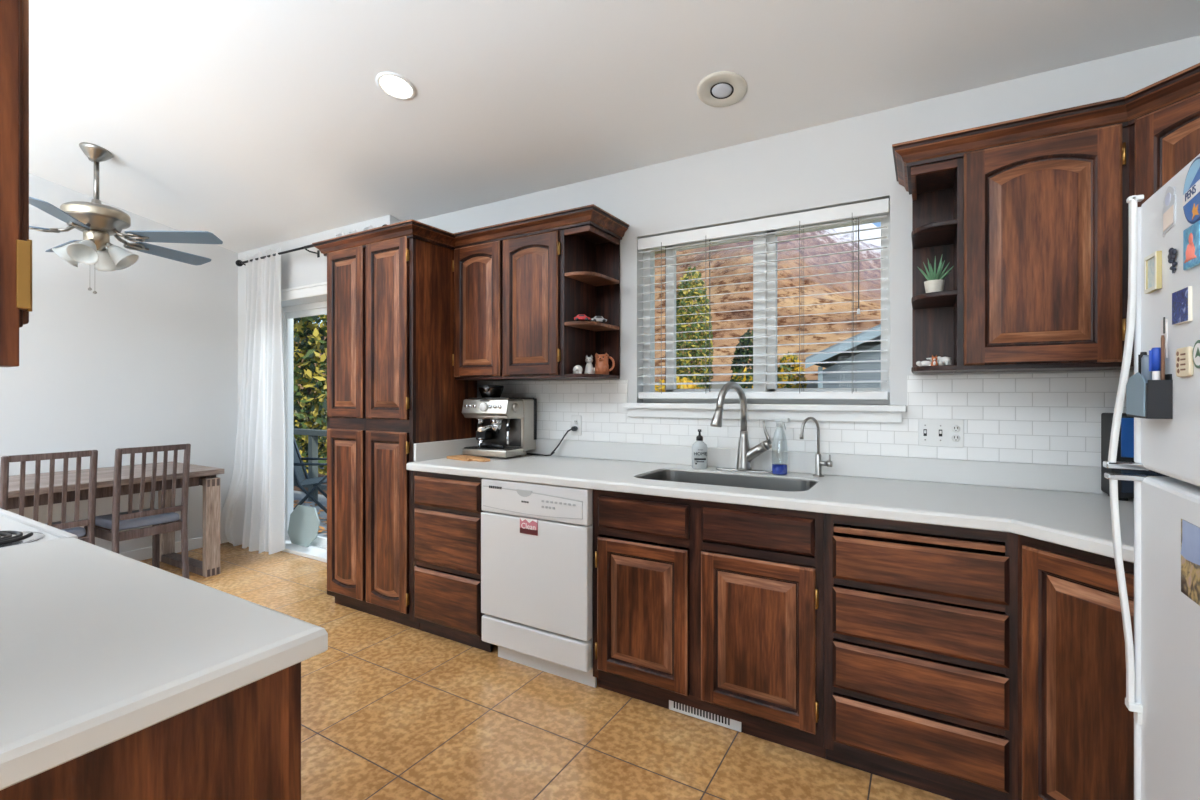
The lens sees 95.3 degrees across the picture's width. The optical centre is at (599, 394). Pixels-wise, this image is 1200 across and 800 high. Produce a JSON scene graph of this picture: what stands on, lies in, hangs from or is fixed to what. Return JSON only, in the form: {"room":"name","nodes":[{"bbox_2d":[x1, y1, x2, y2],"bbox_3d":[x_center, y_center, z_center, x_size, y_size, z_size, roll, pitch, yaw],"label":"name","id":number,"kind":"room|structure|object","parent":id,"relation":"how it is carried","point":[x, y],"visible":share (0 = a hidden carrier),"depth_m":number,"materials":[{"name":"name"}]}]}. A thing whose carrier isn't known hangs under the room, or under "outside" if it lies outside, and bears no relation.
{"room":"kitchen","nodes":[
{"label":"kitchen","id":0,"kind":"room"},
{"bbox_2d":[0,173,237,552],"bbox_3d":[-4.855,-0.328,2.215,0.150,3.223,6.740,0,0,31],"label":"wall","id":1,"kind":"structure","parent":0,"point":[150,358],"depth_m":4.16,"materials":[{"name":"white paint"}]},
{"bbox_2d":[119,537,220,560],"bbox_3d":[-4.802,1.239,2.143,0.014,0.090,6.270,0,0,31],"label":"baseboard","id":2,"kind":"structure","parent":1,"relation":"attached to","point":[195,543],"depth_m":4.28,"materials":[{"name":"white paint"}]},
{"bbox_2d":[238,215,401,415],"bbox_3d":[-2.329,0.005,4.477,2.180,2.557,0.270,0,0,31],"label":"wall","id":3,"kind":"structure","parent":0,"point":[302,267],"depth_m":4.39,"materials":[{"name":"white paint"}]},
{"bbox_2d":[281,301,326,562],"bbox_3d":[-2.177,0.259,4.381,1.520,2.050,0.260,0,0,31],"label":"door","id":4,"kind":"structure","parent":3,"relation":"in","point":[317,550],"depth_m":4.78,"materials":[{"name":"white paint"}]},
{"bbox_2d":[288,505,319,546],"bbox_3d":[-2.473,1.093,4.563,0.405,0.318,0.065,0,0,31],"label":"plaque","id":5,"kind":"object","parent":4,"relation":"on","point":[304,521],"visible":1,"depth_m":4.55,"materials":[{"name":"grey stone"}]},
{"bbox_2d":[281,282,326,300],"bbox_3d":[-2.282,0.214,4.277,1.595,2.140,0.026,0,0,31],"label":"trim","id":6,"kind":"structure","parent":3,"relation":"attached to","point":[317,289],"depth_m":4.30,"materials":[{"name":"white paint"}]},
{"bbox_2d":[235,224,386,265],"bbox_3d":[-2.231,-1.103,4.187,1.941,0.083,0.128,0,0,31],"label":"curtain rod","id":7,"kind":"object","parent":3,"relation":"attached to","point":[238,262],"visible":0.48,"depth_m":4.25,"materials":[{"name":"black metal"}]},
{"bbox_2d":[220,248,284,554],"bbox_3d":[-2.879,0.055,4.497,0.789,2.446,0.198,0,0,31],"label":"curtain","id":8,"kind":"object","parent":7,"relation":"hanging from","point":[253,513],"visible":0.99,"depth_m":4.43,"materials":[{"name":"white fabric"}]},
{"bbox_2d":[336,225,377,236],"bbox_3d":[-1.729,0.057,3.852,0.462,2.441,0.133,0,0,31],"label":"curtain","id":9,"kind":"object","parent":7,"relation":"hanging from","point":[370,226],"visible":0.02,"depth_m":3.86,"materials":[{"name":"white fabric"}]},
{"bbox_2d":[140,542,952,799],"bbox_3d":[-1.159,1.324,0.017,8.750,0.080,6.740,0,0,31],"label":"floor","id":10,"kind":"structure","parent":0,"point":[391,710],"depth_m":2.08,"materials":[{"name":"tile"}]},
{"bbox_2d":[0,508,77,548],"bbox_3d":[-1.832,0.734,1.321,0.764,1.100,0.709,0,0,31],"label":"range","id":11,"kind":"object","parent":10,"relation":"on","point":[15,529],"visible":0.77,"depth_m":1.45,"materials":[{"name":"white metal"}]},
{"bbox_2d":[0,450,97,544],"bbox_3d":[-3.302,0.806,3.214,0.478,0.955,0.402,0,0,30],"label":"dining chair","id":12,"kind":"object","parent":10,"relation":"on","point":[73,527],"visible":0.62,"depth_m":3.15,"materials":[{"name":"brown wood"}]},
{"bbox_2d":[44,521,85,536],"bbox_3d":[-3.339,0.826,3.235,0.383,0.055,0.346,0,0,30],"label":"cushion","id":13,"kind":"object","parent":12,"relation":"on","point":[79,531],"depth_m":3.27,"materials":[{"name":"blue fabric"}]},
{"bbox_2d":[8,462,223,576],"bbox_3d":[-3.530,0.908,3.353,0.825,0.752,1.850,0,0,31],"label":"dining table","id":14,"kind":"object","parent":10,"relation":"on","point":[205,476],"visible":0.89,"depth_m":3.84,"materials":[{"name":"brown wood"}]},
{"bbox_2d":[84,444,190,578],"bbox_3d":[-3.054,0.806,3.622,0.478,0.955,0.402,0,0,29],"label":"dining chair","id":15,"kind":"object","parent":10,"relation":"on","point":[107,527],"visible":0.78,"depth_m":3.53,"materials":[{"name":"brown wood"}]},
{"bbox_2d":[95,508,178,530],"bbox_3d":[-3.091,0.826,3.642,0.383,0.055,0.346,0,0,29],"label":"cushion","id":16,"kind":"object","parent":15,"relation":"on","point":[105,521],"depth_m":3.54,"materials":[{"name":"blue fabric"}]},
{"bbox_2d":[0,662,300,799],"bbox_3d":[-1.064,0.842,0.841,1.042,0.884,0.662,0,0,31],"label":"base cabinet","id":17,"kind":"object","parent":10,"relation":"on","point":[243,743],"visible":0.3,"depth_m":0.73,"materials":[{"name":"brown wood"}]},
{"bbox_2d":[0,537,327,789],"bbox_3d":[-1.054,0.332,0.836,1.066,0.136,0.671,0,0,31],"label":"countertop","id":18,"kind":"structure","parent":17,"relation":"on","point":[100,647],"depth_m":0.79,"materials":[{"name":"white laminate"}]},
{"bbox_2d":[312,219,476,629],"bbox_3d":[-1.227,0.182,3.329,0.884,2.204,0.548,0,0,31],"label":"pantry cabinet","id":19,"kind":"object","parent":10,"relation":"on","point":[392,386],"visible":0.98,"depth_m":3.10,"materials":[{"name":"brown wood"}]},
{"bbox_2d":[413,471,491,651],"bbox_3d":[-0.633,0.842,3.075,0.508,0.884,0.643,0,0,31],"label":"base cabinet","id":20,"kind":"object","parent":10,"relation":"on","point":[447,508],"visible":0.59,"depth_m":2.79,"materials":[{"name":"brown wood"}]},
{"bbox_2d":[481,478,596,687],"bbox_3d":[-0.152,0.844,2.765,0.608,0.880,0.648,0,0,31],"label":"dishwasher","id":21,"kind":"object","parent":10,"relation":"on","point":[537,591],"visible":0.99,"depth_m":2.47,"materials":[{"name":"white metal"}]},
{"bbox_2d":[520,517,537,535],"bbox_3d":[-0.325,0.600,2.491,0.102,0.072,0.004,0,0,31],"label":"magnet","id":22,"kind":"object","parent":21,"relation":"attached to","point":[527,526],"visible":1,"depth_m":2.49,"materials":[{"name":"red"}]},
{"bbox_2d":[593,489,825,758],"bbox_3d":[0.525,0.842,2.386,0.935,0.884,0.643,0,0,31],"label":"base cabinet","id":23,"kind":"object","parent":10,"relation":"on","point":[717,608],"visible":0.95,"depth_m":2.07,"materials":[{"name":"brown wood"}]},
{"bbox_2d":[669,700,740,731],"bbox_3d":[0.409,1.253,2.151,0.297,0.055,0.008,0,0,31],"label":"floor register","id":24,"kind":"object","parent":23,"relation":"attached to","point":[681,708],"visible":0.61,"depth_m":2.15,"materials":[{"name":"white metal"}]},
{"bbox_2d":[824,513,1017,799],"bbox_3d":[1.157,0.842,2.010,0.535,0.884,0.643,0,0,31],"label":"base cabinet","id":25,"kind":"object","parent":10,"relation":"on","point":[921,619],"visible":0.88,"depth_m":1.73,"materials":[{"name":"brown wood"}]},
{"bbox_2d":[1018,534,1133,799],"bbox_3d":[1.697,0.842,1.494,0.920,0.884,0.978,0,0,31],"label":"base cabinet","id":26,"kind":"object","parent":10,"relation":"on","point":[1076,725],"visible":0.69,"depth_m":1.46,"materials":[{"name":"brown wood"}]},
{"bbox_2d":[406,438,1133,562],"bbox_3d":[0.583,0.331,2.157,3.534,0.137,0.995,0,0,31],"label":"countertop","id":27,"kind":"structure","parent":26,"relation":"on","point":[1065,505],"depth_m":2.13,"materials":[{"name":"white laminate"}]},
{"bbox_2d":[447,455,489,461],"bbox_3d":[-0.720,0.352,3.022,0.295,0.014,0.105,0,0,39],"label":"wooden board","id":28,"kind":"object","parent":27,"relation":"on","point":[455,457],"visible":1,"depth_m":3.00,"materials":[{"name":"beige wood"}]},
{"bbox_2d":[462,385,577,457],"bbox_3d":[-0.476,0.152,3.125,0.611,0.416,0.371,0,0,27],"label":"espresso machine","id":29,"kind":"object","parent":27,"relation":"on","point":[508,428],"visible":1,"depth_m":3.16,"materials":[{"name":"silver metal"}]},
{"bbox_2d":[462,448,522,457],"bbox_3d":[-0.620,0.329,3.162,0.312,0.038,0.165,0,0,27],"label":"drip tray","id":30,"kind":"object","parent":29,"relation":"on","point":[490,452],"depth_m":3.09,"materials":[{"name":"silver metal"}]},
{"bbox_2d":[468,397,531,398],"bbox_3d":[-0.579,0.021,3.233,0.290,0.008,0.260,0,0,27],"label":"tray","id":31,"kind":"object","parent":29,"relation":"on","point":[482,397],"depth_m":3.17,"materials":[{"name":"silver metal"}]},
{"bbox_2d":[692,429,706,468],"bbox_3d":[0.488,0.264,2.678,0.076,0.191,0.078,0,0,5],"label":"soap bottle","id":32,"kind":"object","parent":27,"relation":"on","point":[699,448],"visible":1,"depth_m":2.65,"materials":[{"name":"white plastic"}]},
{"bbox_2d":[636,469,817,491],"bbox_3d":[0.533,0.477,2.353,0.730,0.226,0.375,0,0,31],"label":"sink","id":33,"kind":"object","parent":27,"relation":"in","point":[699,477],"visible":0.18,"depth_m":2.51,"materials":[{"name":"silver metal"}]},
{"bbox_2d":[710,382,771,473],"bbox_3d":[0.654,0.150,2.512,0.266,0.420,0.238,0,0,20],"label":"faucet","id":34,"kind":"object","parent":27,"relation":"on","point":[745,455],"visible":0.93,"depth_m":2.54,"materials":[{"name":"silver metal"}]},
{"bbox_2d":[772,418,789,474],"bbox_3d":[0.816,0.231,2.464,0.068,0.255,0.082,0,0,-39],"label":"spray bottle","id":35,"kind":"object","parent":27,"relation":"on","point":[779,469],"visible":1,"depth_m":2.45,"materials":[{"name":"clear plastic"}]},
{"bbox_2d":[800,417,832,476],"bbox_3d":[0.938,0.228,2.380,0.153,0.264,0.080,0,0,-29],"label":"water tap","id":36,"kind":"object","parent":27,"relation":"on","point":[819,463],"visible":1,"depth_m":2.40,"materials":[{"name":"silver metal"}]},
{"bbox_2d":[1101,413,1168,500],"bbox_3d":[1.944,0.212,1.811,0.400,0.295,0.146,0,0,31],"label":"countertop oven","id":37,"kind":"object","parent":27,"relation":"on","point":[1125,451],"visible":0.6,"depth_m":1.84,"materials":[{"name":"black"}]},
{"bbox_2d":[1103,154,1199,799],"bbox_3d":[1.272,0.426,0.685,0.803,1.715,0.783,0,0,31],"label":"refrigerator","id":38,"kind":"object","parent":10,"relation":"on","point":[1163,661],"visible":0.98,"depth_m":1.07,"materials":[{"name":"white metal"}]},
{"bbox_2d":[1126,372,1172,418],"bbox_3d":[1.089,0.001,1.088,0.039,0.090,0.118,0,0,31],"label":"caddy","id":39,"kind":"object","parent":38,"relation":"attached to","point":[1153,399],"visible":1,"depth_m":1.04,"materials":[{"name":"black plastic"}]},
{"bbox_2d":[1138,352,1146,373],"bbox_3d":[1.102,-0.023,1.110,0.013,0.128,0.010,0,0,31],"label":"pen","id":40,"kind":"object","parent":39,"relation":"in","point":[1140,356],"visible":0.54,"depth_m":1.11,"materials":[{"name":"black plastic"}]},
{"bbox_2d":[1141,355,1151,382],"bbox_3d":[1.088,-0.019,1.084,0.022,0.120,0.021,0,0,31],"label":"pen","id":41,"kind":"object","parent":39,"relation":"in","point":[1147,375],"visible":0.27,"depth_m":1.08,"materials":[{"name":"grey plastic"}]},
{"bbox_2d":[1149,347,1160,379],"bbox_3d":[1.071,-0.025,1.055,0.017,0.132,0.014,0,0,31],"label":"pen","id":42,"kind":"object","parent":39,"relation":"in","point":[1154,353],"visible":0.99,"depth_m":1.05,"materials":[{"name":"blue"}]},
{"bbox_2d":[1161,335,1164,379],"bbox_3d":[1.075,-0.036,1.044,0.006,0.155,0.006,0,0,31],"label":"pen","id":43,"kind":"object","parent":39,"relation":"in","point":[1162,336],"visible":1,"depth_m":1.04,"materials":[{"name":"brown wood"}]},
{"bbox_2d":[1144,251,1161,293],"bbox_3d":[1.116,-0.246,1.104,0.009,0.074,0.066,0,0,31],"label":"magnet","id":44,"kind":"object","parent":38,"relation":"attached to","point":[1153,262],"visible":1,"depth_m":1.10,"materials":[{"name":"beige"}]},
{"bbox_2d":[1148,257,1153,287],"bbox_3d":[1.118,-0.246,1.103,0.006,0.060,0.052,0,0,31],"label":"picture","id":45,"kind":"object","parent":44,"relation":"attached to","point":[1150,259],"depth_m":1.11,"materials":[{"name":"paper"}]},
{"bbox_2d":[1161,317,1167,357],"bbox_3d":[1.095,-0.111,1.063,0.004,0.079,0.030,0,0,31],"label":"magnet","id":46,"kind":"object","parent":38,"relation":"attached to","point":[1164,323],"visible":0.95,"depth_m":1.05,"materials":[{"name":"white"}]},
{"bbox_2d":[1162,186,1175,236],"bbox_3d":[1.082,-0.351,1.040,0.003,0.090,0.062,0,0,31],"label":"magnet","id":47,"kind":"object","parent":38,"relation":"attached to","point":[1169,209],"visible":1,"depth_m":1.03,"materials":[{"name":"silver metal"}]},
{"bbox_2d":[1168,248,1176,272],"bbox_3d":[1.065,-0.250,1.018,0.008,0.049,0.030,0,0,31],"label":"magnet","id":48,"kind":"object","parent":38,"relation":"attached to","point":[1172,252],"visible":1,"depth_m":1.02,"materials":[{"name":"grey plastic"}]},
{"bbox_2d":[1172,286,1191,324],"bbox_3d":[1.047,-0.159,0.984,0.006,0.060,0.072,0,0,31],"label":"photo magnet","id":49,"kind":"object","parent":38,"relation":"attached to","point":[1181,299],"visible":1,"depth_m":0.97,"materials":[{"name":"blue"}]},
{"bbox_2d":[1176,346,1193,376],"bbox_3d":[1.039,-0.058,0.973,0.008,0.052,0.060,0,0,31],"label":"magnet","id":50,"kind":"object","parent":38,"relation":"attached to","point":[1184,356],"visible":1,"depth_m":0.96,"materials":[{"name":"beige plastic"}]},
{"bbox_2d":[1181,519,1199,605],"bbox_3d":[1.030,0.291,0.952,0.001,0.132,0.094,0,0,31],"label":"photograph","id":51,"kind":"object","parent":38,"relation":"attached to","point":[1190,533],"visible":1,"depth_m":0.95,"materials":[{"name":"multicoloured paper"}]},
{"bbox_2d":[1183,220,1199,269],"bbox_3d":[1.020,-0.256,0.941,0.008,0.072,0.068,0,0,31],"label":"magnet","id":52,"kind":"object","parent":38,"relation":"attached to","point":[1191,235],"visible":1,"depth_m":0.94,"materials":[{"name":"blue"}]},
{"bbox_2d":[1183,157,1199,223],"bbox_3d":[1.017,-0.348,0.933,0.005,0.110,0.110,0,0,31],"label":"magnet","id":53,"kind":"object","parent":38,"relation":"attached to","point":[1191,192],"visible":1,"depth_m":0.94,"materials":[{"name":"blue plastic"}]},
{"bbox_2d":[1193,340,1199,368],"bbox_3d":[1.010,-0.068,0.921,0.005,0.048,0.048,0,0,31],"label":"round magnet","id":54,"kind":"object","parent":38,"relation":"attached to","point":[1196,350],"visible":1,"depth_m":0.93,"materials":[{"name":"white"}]},
{"bbox_2d":[29,0,1199,252],"bbox_3d":[-1.159,-1.610,0.017,8.750,0.818,6.740,0,0,31],"label":"ceiling","id":55,"kind":"structure","parent":0,"point":[250,124],"depth_m":2.43,"materials":[{"name":"white paint"}]},
{"bbox_2d":[29,142,222,293],"bbox_3d":[-3.101,-1.056,3.353,1.314,0.895,1.372,0,0,31],"label":"ceiling fan","id":56,"kind":"object","parent":55,"relation":"hanging from","point":[97,221],"visible":1,"depth_m":3.30,"materials":[{"name":"grey metal"}]},
{"bbox_2d":[376,72,415,99],"bbox_3d":[-0.935,-1.414,2.507,0.176,0.041,0.174,0,0,31],"label":"recessed light","id":57,"kind":"object","parent":55,"relation":"in","point":[396,86],"visible":1,"depth_m":2.50,"materials":[{"name":"white paint"}]},
{"bbox_2d":[697,71,746,106],"bbox_3d":[0.520,-1.300,2.332,0.210,0.047,0.207,0,0,31],"label":"recessed light","id":58,"kind":"object","parent":55,"relation":"in","point":[722,88],"visible":1,"depth_m":2.32,"materials":[{"name":"beige"}]},
{"bbox_2d":[417,35,1199,466],"bbox_3d":[0.584,0.018,2.821,4.520,2.532,0.140,0,0,31],"label":"wall","id":59,"kind":"structure","parent":0,"point":[848,161],"depth_m":2.50,"materials":[{"name":"white paint"}]},
{"bbox_2d":[452,204,628,380],"bbox_3d":[-0.362,-0.507,3.069,0.991,0.837,0.376,0,0,31],"label":"upper cabinet","id":60,"kind":"object","parent":59,"relation":"attached to","point":[520,286],"visible":0.99,"depth_m":2.97,"materials":[{"name":"brown wood"}]},
{"bbox_2d":[573,365,582,373],"bbox_3d":[-0.117,-0.130,2.860,0.052,0.050,0.051,0,0,8],"label":"shell ornament","id":61,"kind":"object","parent":60,"relation":"on","point":[577,369],"visible":0.87,"depth_m":2.85,"materials":[{"name":"white ceramic"}]},
{"bbox_2d":[574,314,590,320],"bbox_3d":[-0.090,-0.392,2.800,0.083,0.035,0.042,0,0,11],"label":"toy car","id":62,"kind":"object","parent":60,"relation":"on","point":[579,317],"visible":0.91,"depth_m":2.78,"materials":[{"name":"red paint"}]},
{"bbox_2d":[584,355,594,373],"bbox_3d":[-0.060,-0.161,2.953,0.056,0.110,0.061,0,0,43],"label":"cat figurine","id":63,"kind":"object","parent":60,"relation":"on","point":[589,369],"visible":0.81,"depth_m":2.94,"materials":[{"name":"white ceramic"}]},
{"bbox_2d":[565,271,619,285],"bbox_3d":[-0.037,-0.618,2.909,0.153,0.018,0.318,0,0,31],"label":"shelf","id":64,"kind":"object","parent":60,"relation":"attached to","point":[582,278],"depth_m":2.89,"materials":[{"name":"brown wood"}]},
{"bbox_2d":[565,321,619,330],"bbox_3d":[-0.037,-0.365,2.909,0.153,0.018,0.318,0,0,31],"label":"shelf","id":65,"kind":"object","parent":60,"relation":"attached to","point":[569,325],"depth_m":2.87,"materials":[{"name":"brown wood"}]},
{"bbox_2d":[565,374,619,378],"bbox_3d":[-0.037,-0.097,2.909,0.153,0.018,0.318,0,0,31],"label":"shelf","id":66,"kind":"object","parent":60,"relation":"attached to","point":[581,376],"depth_m":2.81,"materials":[{"name":"brown wood"}]},
{"bbox_2d":[591,316,606,322],"bbox_3d":[-0.006,-0.392,2.857,0.083,0.035,0.042,0,0,-9],"label":"toy car","id":67,"kind":"object","parent":60,"relation":"on","point":[601,319],"visible":0.82,"depth_m":2.84,"materials":[{"name":"silver metal"}]},
{"bbox_2d":[595,353,614,374],"bbox_3d":[0.017,-0.166,2.930,0.099,0.120,0.083,0,0,41],"label":"mug","id":68,"kind":"object","parent":60,"relation":"on","point":[601,366],"visible":0.97,"depth_m":2.91,"materials":[{"name":"brown ceramic"}]},
{"bbox_2d":[571,415,580,434],"bbox_3d":[-0.138,0.176,3.153,0.070,0.115,0.009,0,0,31],"label":"wall outlet","id":69,"kind":"object","parent":59,"relation":"attached to","point":[575,419],"visible":0.91,"depth_m":3.15,"materials":[{"name":"white plastic"}]},
{"bbox_2d":[643,201,889,404],"bbox_3d":[0.774,-0.406,2.745,1.215,0.900,0.065,0,0,31],"label":"window","id":70,"kind":"structure","parent":59,"relation":"in","point":[758,304],"depth_m":2.69,"materials":[{"name":"white paint"}]},
{"bbox_2d":[638,198,888,399],"bbox_3d":[0.733,-0.413,2.675,1.209,0.869,0.079,0,0,31],"label":"window blind","id":71,"kind":"object","parent":70,"relation":"attached to","point":[881,206],"visible":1,"depth_m":2.61,"materials":[{"name":"white paint"}]},
{"bbox_2d":[493,372,1133,466],"bbox_3d":[0.589,0.090,2.160,3.535,0.343,0.990,0,0,31],"label":"backsplash","id":72,"kind":"structure","parent":59,"relation":"attached to","point":[1041,418],"depth_m":2.27,"materials":[{"name":"tile"}]},
{"bbox_2d":[623,403,905,422],"bbox_3d":[0.733,0.081,2.668,1.332,0.075,0.150,0,0,31],"label":"trim","id":73,"kind":"structure","parent":72,"relation":"attached to","point":[796,412],"depth_m":2.54,"materials":[{"name":"white paint"}]},
{"bbox_2d":[918,419,963,447],"bbox_3d":[1.394,0.157,2.238,0.160,0.114,0.016,0,0,31],"label":"switch plate","id":74,"kind":"object","parent":72,"relation":"attached to","point":[931,432],"visible":1,"depth_m":2.24,"materials":[{"name":"white plastic"}]},
{"bbox_2d":[892,96,1129,373],"bbox_3d":[1.445,-0.502,1.994,0.654,0.827,0.376,0,0,31],"label":"upper cabinet","id":75,"kind":"object","parent":59,"relation":"attached to","point":[1030,214],"visible":1,"depth_m":1.84,"materials":[{"name":"brown wood"}]},
{"bbox_2d":[916,361,930,365],"bbox_3d":[1.233,-0.118,2.079,0.057,0.023,0.023,0,0,19],"label":"figurine","id":76,"kind":"object","parent":75,"relation":"on","point":[918,363],"visible":0.8,"depth_m":2.07,"materials":[{"name":"white ceramic"}]},
{"bbox_2d":[911,219,956,248],"bbox_3d":[1.291,-0.618,2.119,0.145,0.018,0.318,0,0,31],"label":"shelf","id":77,"kind":"object","parent":75,"relation":"attached to","point":[941,234],"depth_m":2.09,"materials":[{"name":"brown wood"}]},
{"bbox_2d":[911,290,956,308],"bbox_3d":[1.291,-0.365,2.119,0.145,0.018,0.318,0,0,31],"label":"shelf","id":78,"kind":"object","parent":75,"relation":"attached to","point":[940,299],"depth_m":2.07,"materials":[{"name":"brown wood"}]},
{"bbox_2d":[911,365,956,373],"bbox_3d":[1.291,-0.097,2.119,0.145,0.018,0.318,0,0,31],"label":"shelf","id":79,"kind":"object","parent":75,"relation":"attached to","point":[915,369],"depth_m":2.01,"materials":[{"name":"brown wood"}]},
{"bbox_2d":[931,355,937,365],"bbox_3d":[1.259,-0.128,2.058,0.026,0.044,0.025,0,0,-21],"label":"figurine","id":80,"kind":"object","parent":75,"relation":"on","point":[934,362],"visible":0.94,"depth_m":2.05,"materials":[{"name":"orange ceramic"}]},
{"bbox_2d":[919,256,953,292],"bbox_3d":[1.280,-0.455,2.084,0.122,0.161,0.120,0,0,31],"label":"potted succulent","id":81,"kind":"object","parent":75,"relation":"on","point":[935,283],"visible":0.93,"depth_m":2.07,"materials":[{"name":"green plant"}]},
{"bbox_2d":[937,356,950,364],"bbox_3d":[1.304,-0.127,2.083,0.029,0.041,0.061,0,0,-31],"label":"elephant figurine","id":82,"kind":"object","parent":75,"relation":"on","point":[942,360],"visible":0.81,"depth_m":2.07,"materials":[{"name":"white ceramic"}]},
{"bbox_2d":[1107,63,1199,369],"bbox_3d":[1.895,-0.502,1.554,0.651,0.827,0.673,0,0,31],"label":"upper cabinet","id":83,"kind":"object","parent":59,"relation":"attached to","point":[1163,116],"visible":0.44,"depth_m":1.62,"materials":[{"name":"brown wood"}]},
{"bbox_2d":[924,279,944,292],"bbox_3d":[1.279,-0.404,2.093,0.068,0.060,0.068,0,0,31],"label":"pot","id":84,"kind":"object","parent":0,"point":[932,285],"depth_m":2.07,"materials":[{"name":"beige ceramic"}]},
{"bbox_3d":[-1.616,0.184,0.696,2.010,2.200,0.140,0,0,31],"label":"wall","id":85,"kind":"structure","parent":0,"visible":0},
{"bbox_2d":[0,0,31,366],"bbox_3d":[-1.123,-0.457,0.687,1.086,0.858,0.343,0,0,31],"label":"upper cabinet","id":86,"kind":"object","parent":85,"relation":"attached to","point":[15,244],"visible":1,"depth_m":0.54,"materials":[{"name":"brown wood"}]},
{"label":"outside","id":87,"kind":"structure","parent":0,"visible":0},
{"bbox_2d":[293,223,880,408],"bbox_3d":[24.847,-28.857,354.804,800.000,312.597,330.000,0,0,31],"label":"mountain","id":88,"kind":"structure","parent":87,"point":[871,295],"depth_m":282.04},
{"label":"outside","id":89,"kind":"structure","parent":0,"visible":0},
{"bbox_2d":[293,467,326,537],"bbox_3d":[-4.141,1.414,7.611,9.100,0.140,3.255,0,0,31],"label":"patio slab","id":90,"kind":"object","parent":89,"point":[297,495],"visible":0.07,"depth_m":6.70,"materials":[{"name":"grey concrete"}]},
{"bbox_2d":[293,315,326,474],"bbox_3d":[-4.372,-0.477,8.881,3.613,3.814,1.271,0,0,31],"label":"tree","id":91,"kind":"object","parent":90,"relation":"on","point":[308,375],"visible":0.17,"depth_m":8.68,"materials":[{"name":"green plant"}]},
{"bbox_2d":[293,435,326,512],"bbox_3d":[-3.058,0.857,5.827,0.604,0.996,0.532,0,0,-19],"label":"patio chair","id":92,"kind":"object","parent":90,"relation":"on","point":[298,475],"visible":0.52,"depth_m":5.71,"materials":[{"name":"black metal"}]},
{"bbox_2d":[293,428,326,500],"bbox_3d":[-3.576,0.894,6.900,2.800,0.900,0.100,0,0,31],"label":"rail","id":93,"kind":"object","parent":90,"relation":"on","point":[313,434],"visible":0.11,"depth_m":6.91,"materials":[{"name":"grey"}]},
{"bbox_2d":[293,499,326,532],"bbox_3d":[-3.275,1.329,6.030,2.036,0.033,1.068,0,0,31],"label":"fallen leaves","id":94,"kind":"object","parent":90,"relation":"on","point":[294,501],"visible":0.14,"depth_m":6.12,"materials":[{"name":"orange plant"}]},
{"bbox_2d":[293,472,326,494],"bbox_3d":[-3.836,1.214,7.636,2.400,0.260,0.400,0,0,31],"label":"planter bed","id":95,"kind":"object","parent":90,"relation":"on","point":[295,488],"visible":0.02,"depth_m":7.53,"materials":[{"name":"brown"}]},
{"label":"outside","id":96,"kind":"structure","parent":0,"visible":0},
{"bbox_3d":[16.767,1.594,28.194,120.000,0.020,59.700,0,0,31],"label":"ground","id":97,"kind":"structure","parent":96,"visible":0},
{"bbox_2d":[655,376,699,391],"bbox_3d":[2.023,0.504,14.712,1.616,2.170,1.156,0,0,31],"label":"shrub","id":98,"kind":"object","parent":97,"relation":"on","point":[684,380],"visible":0.08,"depth_m":14.49,"materials":[{"name":"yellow plant"}]},
{"bbox_2d":[676,265,713,388],"bbox_3d":[2.740,-1.141,16.355,1.399,5.454,1.395,0,0,31],"label":"poplar tree","id":99,"kind":"object","parent":97,"relation":"on","point":[684,318],"visible":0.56,"depth_m":16.04,"materials":[{"name":"green plant"}]},
{"bbox_2d":[655,380,817,391],"bbox_3d":[3.150,0.559,19.480,9.500,2.050,0.200,0,0,31],"label":"wall","id":100,"kind":"structure","parent":97,"relation":"on","point":[809,385],"depth_m":18.74,"materials":[{"name":"beige"}]},
{"bbox_2d":[730,367,752,388],"bbox_3d":[3.661,0.433,13.957,0.950,2.307,0.691,0,0,31],"label":"bush","id":101,"kind":"object","parent":97,"relation":"on","point":[749,378],"visible":0.17,"depth_m":13.86,"materials":[{"name":"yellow plant"}]},
{"bbox_2d":[730,329,780,388],"bbox_3d":[4.261,-0.128,15.102,1.378,3.428,1.339,0,0,31],"label":"bush","id":102,"kind":"object","parent":97,"relation":"on","point":[743,341],"visible":0.2,"depth_m":14.97,"materials":[{"name":"green plant"}]},
{"bbox_2d":[777,352,807,387],"bbox_3d":[5.388,0.171,15.481,1.021,2.830,1.142,0,0,31],"label":"shrub","id":103,"kind":"object","parent":97,"relation":"on","point":[787,367],"visible":0.35,"depth_m":15.29,"materials":[{"name":"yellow plant"}]},
{"bbox_2d":[805,324,880,387],"bbox_3d":[10.457,-0.626,14.355,8.500,4.420,6.340,0,0,31],"label":"house","id":104,"kind":"structure","parent":97,"relation":"on","point":[869,335],"depth_m":13.60,"materials":[{"name":"grey"}]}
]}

